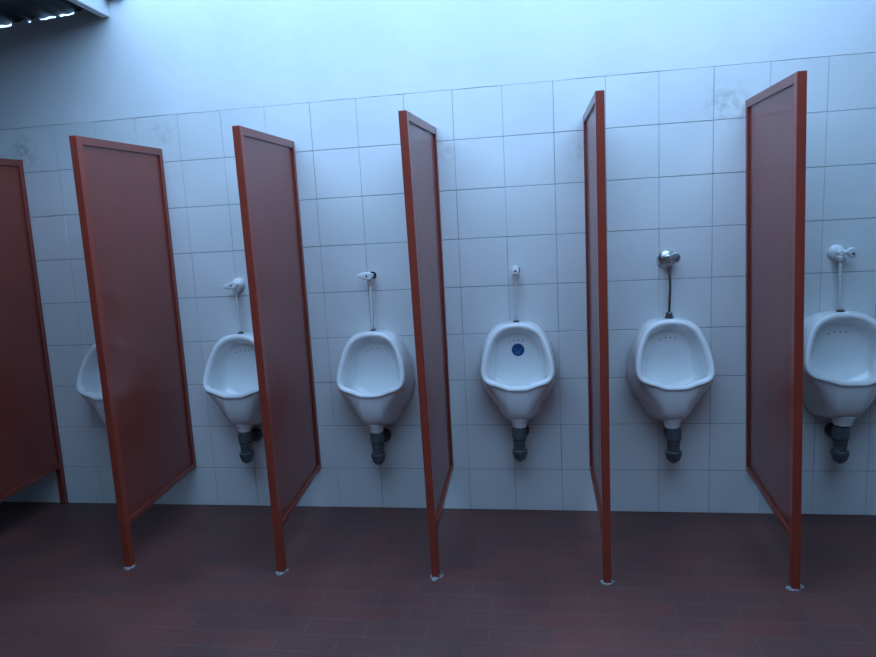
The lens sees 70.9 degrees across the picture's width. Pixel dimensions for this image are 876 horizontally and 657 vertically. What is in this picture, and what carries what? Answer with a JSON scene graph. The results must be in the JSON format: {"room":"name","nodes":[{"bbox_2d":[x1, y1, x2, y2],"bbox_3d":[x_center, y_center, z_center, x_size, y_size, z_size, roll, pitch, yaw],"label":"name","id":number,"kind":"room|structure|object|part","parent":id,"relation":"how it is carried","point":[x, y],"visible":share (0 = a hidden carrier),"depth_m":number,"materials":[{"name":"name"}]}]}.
{"room":"public restroom","nodes":[
{"label":"public restroom","id":0,"kind":"room"},
{"bbox_2d":[0,0,83,24],"bbox_3d":[-3.528,-1.229,0.974,2.740,0.146,5.212,-2,8,9],"label":"ceiling","id":1,"kind":"structure","parent":0,"point":[11,11],"depth_m":3.25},
{"bbox_2d":[0,502,875,656],"bbox_3d":[-0.282,1.442,0.967,9.000,0.120,5.350,-2,8,9],"label":"floor","id":2,"kind":"structure","parent":0,"point":[203,581],"depth_m":2.69,"materials":[{"name":"ceramic"}]},
{"bbox_2d":[0,158,67,504],"bbox_3d":[-2.376,0.113,3.291,0.076,2.054,0.717,-2,8,9],"label":"partition","id":3,"kind":"object","parent":2,"relation":"on","point":[30,446],"depth_m":3.47,"materials":[{"name":"red paint"}]},
{"bbox_3d":[-2.420,-0.868,3.160,0.034,0.071,0.641,-2,8,8],"label":"rail","id":4,"kind":"part","parent":3,"relation":"part of","materials":[{"name":"red metal"}]},
{"bbox_3d":[-2.343,0.894,3.417,0.034,0.060,0.642,-2,8,7],"label":"rail","id":5,"kind":"part","parent":3,"relation":"part of","materials":[{"name":"red paint"}]},
{"bbox_2d":[69,135,195,569],"bbox_3d":[-1.514,0.088,3.157,0.060,2.054,0.722,-2,8,5],"label":"partition","id":6,"kind":"object","parent":2,"relation":"on","point":[121,193],"depth_m":3.07,"materials":[{"name":"red paint"}]},
{"bbox_3d":[-1.542,0.153,2.839,0.044,2.017,0.038,-2,8,9],"label":"post","id":7,"kind":"part","parent":6,"relation":"part of","materials":[{"name":"red paint"}]},
{"bbox_3d":[-1.556,-0.893,3.027,0.034,0.071,0.643,-2,8,6],"label":"rail","id":8,"kind":"part","parent":6,"relation":"part of","materials":[{"name":"red paint"}]},
{"bbox_3d":[-1.472,0.868,3.283,0.034,0.060,0.643,-2,8,6],"label":"rail","id":9,"kind":"part","parent":6,"relation":"part of","materials":[{"name":"red paint"}]},
{"bbox_2d":[232,125,320,575],"bbox_3d":[-0.746,0.073,3.037,0.062,2.038,0.728,-2,8,6],"label":"partition","id":10,"kind":"object","parent":2,"relation":"on","point":[266,170],"depth_m":2.94,"materials":[{"name":"red paint"}]},
{"bbox_3d":[-0.784,0.138,2.724,0.050,2.001,0.038,-2,8,9],"label":"post","id":11,"kind":"part","parent":10,"relation":"part of","materials":[{"name":"red paint"}]},
{"bbox_3d":[-0.808,-0.899,2.914,0.034,0.071,0.643,-2,8,6],"label":"rail","id":12,"kind":"part","parent":10,"relation":"part of","materials":[{"name":"red paint"}]},
{"bbox_3d":[-0.710,0.846,3.166,0.034,0.060,0.644,-2,8,5],"label":"rail","id":13,"kind":"part","parent":10,"relation":"part of","materials":[{"name":"red paint"}]},
{"bbox_2d":[398,110,453,580],"bbox_3d":[-0.019,0.046,2.924,0.082,2.050,0.726,-2,8,9],"label":"partition","id":14,"kind":"object","parent":2,"relation":"on","point":[418,138],"depth_m":2.80,"materials":[{"name":"red paint"}]},
{"bbox_3d":[-0.082,-0.929,2.801,0.034,0.078,0.642,-1,8,10],"label":"rail","id":15,"kind":"part","parent":14,"relation":"part of","materials":[{"name":"red paint"}]},
{"bbox_3d":[-0.032,-0.054,2.927,0.036,1.799,0.645,-2,8,9],"label":"panel","id":16,"kind":"part","parent":14,"relation":"part of","materials":[{"name":"red paint"}]},
{"bbox_3d":[0.023,0.824,3.053,0.034,0.060,0.641,-2,8,8],"label":"rail","id":17,"kind":"part","parent":14,"relation":"part of","materials":[{"name":"red paint"}]},
{"bbox_2d":[583,90,615,585],"bbox_3d":[0.727,0.021,2.812,0.067,2.054,0.718,-2,8,9],"label":"partition","id":18,"kind":"object","parent":2,"relation":"on","point":[594,115],"depth_m":2.60,"materials":[{"name":"red paint"}]},
{"bbox_3d":[0.673,-0.959,2.683,0.034,0.071,0.642,-2,8,10],"label":"rail","id":19,"kind":"part","parent":18,"relation":"part of","materials":[{"name":"red metal"}]},
{"bbox_3d":[0.720,-0.079,2.811,0.016,1.803,0.645,-2,8,10],"label":"panel","id":20,"kind":"part","parent":18,"relation":"part of","materials":[{"name":"red paint"}]},
{"bbox_3d":[0.768,0.802,2.938,0.034,0.060,0.641,-2,8,10],"label":"rail","id":21,"kind":"part","parent":18,"relation":"part of","materials":[{"name":"red paint"}]},
{"bbox_3d":[0.672,0.087,2.498,0.040,2.017,0.038,-2,8,9],"label":"post","id":22,"kind":"part","parent":18,"relation":"part of","materials":[{"name":"red paint"}]},
{"bbox_2d":[746,70,806,590],"bbox_3d":[1.476,-0.005,2.699,0.100,2.062,0.716,-1,8,13],"label":"partition","id":23,"kind":"object","parent":2,"relation":"on","point":[776,116],"depth_m":2.59,"materials":[{"name":"red paint"}]},
{"bbox_3d":[1.521,0.780,2.822,0.034,0.061,0.645,-1,8,13],"label":"rail","id":24,"kind":"part","parent":23,"relation":"part of","materials":[{"name":"red paint"}]},
{"bbox_3d":[1.395,-0.988,2.571,0.035,0.071,0.645,-1,8,13],"label":"rail","id":25,"kind":"part","parent":23,"relation":"part of","materials":[{"name":"red metal"}]},
{"bbox_3d":[1.458,-0.104,2.696,0.046,1.811,0.650,-1,8,13],"label":"panel","id":26,"kind":"part","parent":23,"relation":"part of","materials":[{"name":"red paint"}]},
{"bbox_3d":[1.393,0.062,2.386,0.076,2.025,0.038,-2,8,9],"label":"post","id":27,"kind":"part","parent":23,"relation":"part of","materials":[{"name":"red paint"}]},
{"bbox_2d":[0,0,875,514],"bbox_3d":[0.010,-0.637,3.264,9.000,3.300,0.151,-2,8,9],"label":"wall","id":28,"kind":"structure","parent":0,"point":[148,58],"depth_m":3.13,"materials":[{"name":"white tile"}]},
{"bbox_2d":[68,0,108,17],"bbox_3d":[-2.160,-1.348,0.743,0.044,0.148,5.196,-2,8,9],"label":"trim","id":29,"kind":"structure","parent":28,"relation":"attached to","point":[98,7],"depth_m":3.20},
{"bbox_2d":[0,52,875,514],"bbox_3d":[0.126,-0.099,3.254,8.999,2.226,0.005,-2,8,9],"label":"wall tiles","id":30,"kind":"structure","parent":28,"relation":"attached to","point":[646,481],"depth_m":3.20,"materials":[{"name":"white tile"}]},
{"bbox_2d":[76,343,105,424],"bbox_3d":[-1.843,0.323,3.501,0.403,0.546,0.215,-2,8,9],"label":"urinal","id":31,"kind":"object","parent":30,"relation":"attached to","point":[88,383],"visible":0.2,"depth_m":3.48,"materials":[{"name":"white ceramic"}]},
{"bbox_2d":[202,332,261,432],"bbox_3d":[-1.087,0.300,3.384,0.403,0.546,0.215,-2,8,9],"label":"urinal","id":32,"kind":"object","parent":30,"relation":"attached to","point":[230,378],"visible":0.84,"depth_m":3.39,"materials":[{"name":"white ceramic"}]},
{"bbox_2d":[222,278,244,331],"bbox_3d":[-1.116,-0.125,3.394,0.101,0.301,0.076,-2,8,9],"label":"valve","id":33,"kind":"object","parent":32,"relation":"on","point":[238,284],"visible":1,"depth_m":3.38,"materials":[{"name":"white plastic"}]},
{"bbox_3d":[-1.134,-0.233,3.350,0.084,0.042,0.016,-2,8,9],"label":"handle","id":34,"kind":"part","parent":33,"relation":"part of","materials":[{"name":"white plastic"}]},
{"bbox_2d":[238,428,262,462],"bbox_3d":[-1.061,0.656,3.470,0.080,0.184,0.155,-1,9,15],"label":"trap","id":35,"kind":"object","parent":32,"relation":"attached to","point":[246,454],"visible":0.95,"depth_m":3.41,"materials":[{"name":"grey plastic"}]},
{"bbox_2d":[336,329,413,433],"bbox_3d":[-0.342,0.284,3.270,0.403,0.546,0.215,-2,8,9],"label":"urinal","id":36,"kind":"object","parent":30,"relation":"attached to","point":[375,375],"visible":1,"depth_m":3.27,"materials":[{"name":"white ceramic"}]},
{"bbox_2d":[357,271,375,329],"bbox_3d":[-0.372,-0.145,3.279,0.088,0.310,0.076,-2,8,9],"label":"valve","id":37,"kind":"object","parent":36,"relation":"on","point":[368,276],"visible":1,"depth_m":3.25,"materials":[{"name":"white metal"}]},
{"bbox_3d":[-0.386,-0.274,3.232,0.084,0.041,0.016,-2,8,9],"label":"handle","id":38,"kind":"part","parent":37,"relation":"part of","materials":[{"name":"white plastic"}]},
{"bbox_2d":[370,428,390,464],"bbox_3d":[-0.314,0.640,3.356,0.080,0.184,0.155,-1,9,15],"label":"trap","id":39,"kind":"object","parent":36,"relation":"attached to","point":[378,456],"visible":0.91,"depth_m":3.29,"materials":[{"name":"grey plastic"}]},
{"bbox_2d":[480,320,556,428],"bbox_3d":[0.409,0.238,3.151,0.403,0.546,0.215,-2,8,9],"label":"urinal","id":40,"kind":"object","parent":30,"relation":"attached to","point":[518,365],"visible":1,"depth_m":3.15,"materials":[{"name":"white ceramic"}]},
{"bbox_2d":[511,265,519,320],"bbox_3d":[0.403,-0.181,3.158,0.044,0.289,0.076,-2,8,9],"label":"valve","id":41,"kind":"object","parent":40,"relation":"attached to","point":[515,270],"visible":1,"depth_m":3.13,"materials":[{"name":"white metal"}]},
{"bbox_3d":[0.391,-0.295,3.113,0.041,0.048,0.016,-2,8,9],"label":"handle","id":42,"kind":"part","parent":41,"relation":"part of","materials":[{"name":"white plastic"}]},
{"bbox_2d":[512,425,529,461],"bbox_3d":[0.435,0.595,3.237,0.080,0.184,0.155,-1,9,15],"label":"trap","id":43,"kind":"object","parent":40,"relation":"attached to","point":[519,436],"visible":0.89,"depth_m":3.17,"materials":[{"name":"grey plastic"}]},
{"bbox_2d":[627,312,714,428],"bbox_3d":[1.154,0.210,3.035,0.403,0.571,0.215,-2,8,9],"label":"urinal","id":44,"kind":"object","parent":30,"relation":"attached to","point":[670,362],"visible":1,"depth_m":3.04,"materials":[{"name":"white ceramic"}]},
{"bbox_2d":[657,250,680,311],"bbox_3d":[1.139,-0.232,3.035,0.095,0.310,0.085,-2,8,9],"label":"valve","id":45,"kind":"object","parent":44,"relation":"on","point":[665,258],"visible":1,"depth_m":3.03,"materials":[{"name":"silver metal"}]},
{"bbox_2d":[664,427,681,462],"bbox_3d":[1.191,0.580,3.122,0.080,0.184,0.155,-1,9,15],"label":"trap","id":46,"kind":"object","parent":44,"relation":"attached to","point":[673,453],"visible":0.94,"depth_m":3.06,"materials":[{"name":"grey plastic"}]},
{"bbox_2d":[803,310,875,426],"bbox_3d":[1.927,0.191,2.917,0.439,0.546,0.215,-2,8,9],"label":"urinal","id":47,"kind":"object","parent":30,"relation":"attached to","point":[839,353],"visible":0.94,"depth_m":2.93,"materials":[{"name":"white ceramic"}]},
{"bbox_2d":[824,422,849,463],"bbox_3d":[1.950,0.554,3.004,0.080,0.184,0.155,-1,9,15],"label":"trap","id":48,"kind":"object","parent":47,"relation":"attached to","point":[840,435],"visible":0.97,"depth_m":2.94,"materials":[{"name":"grey plastic"}]},
{"bbox_2d":[828,245,857,309],"bbox_3d":[1.917,-0.240,2.922,0.098,0.313,0.076,-2,8,9],"label":"valve","id":49,"kind":"object","parent":47,"relation":"on","point":[835,252],"visible":1,"depth_m":2.91,"materials":[{"name":"white plastic"}]},
{"bbox_3d":[1.933,-0.354,2.873,0.044,0.050,0.016,-2,8,9],"label":"handle","id":50,"kind":"part","parent":49,"relation":"part of","materials":[{"name":"white plastic"}]}
]}

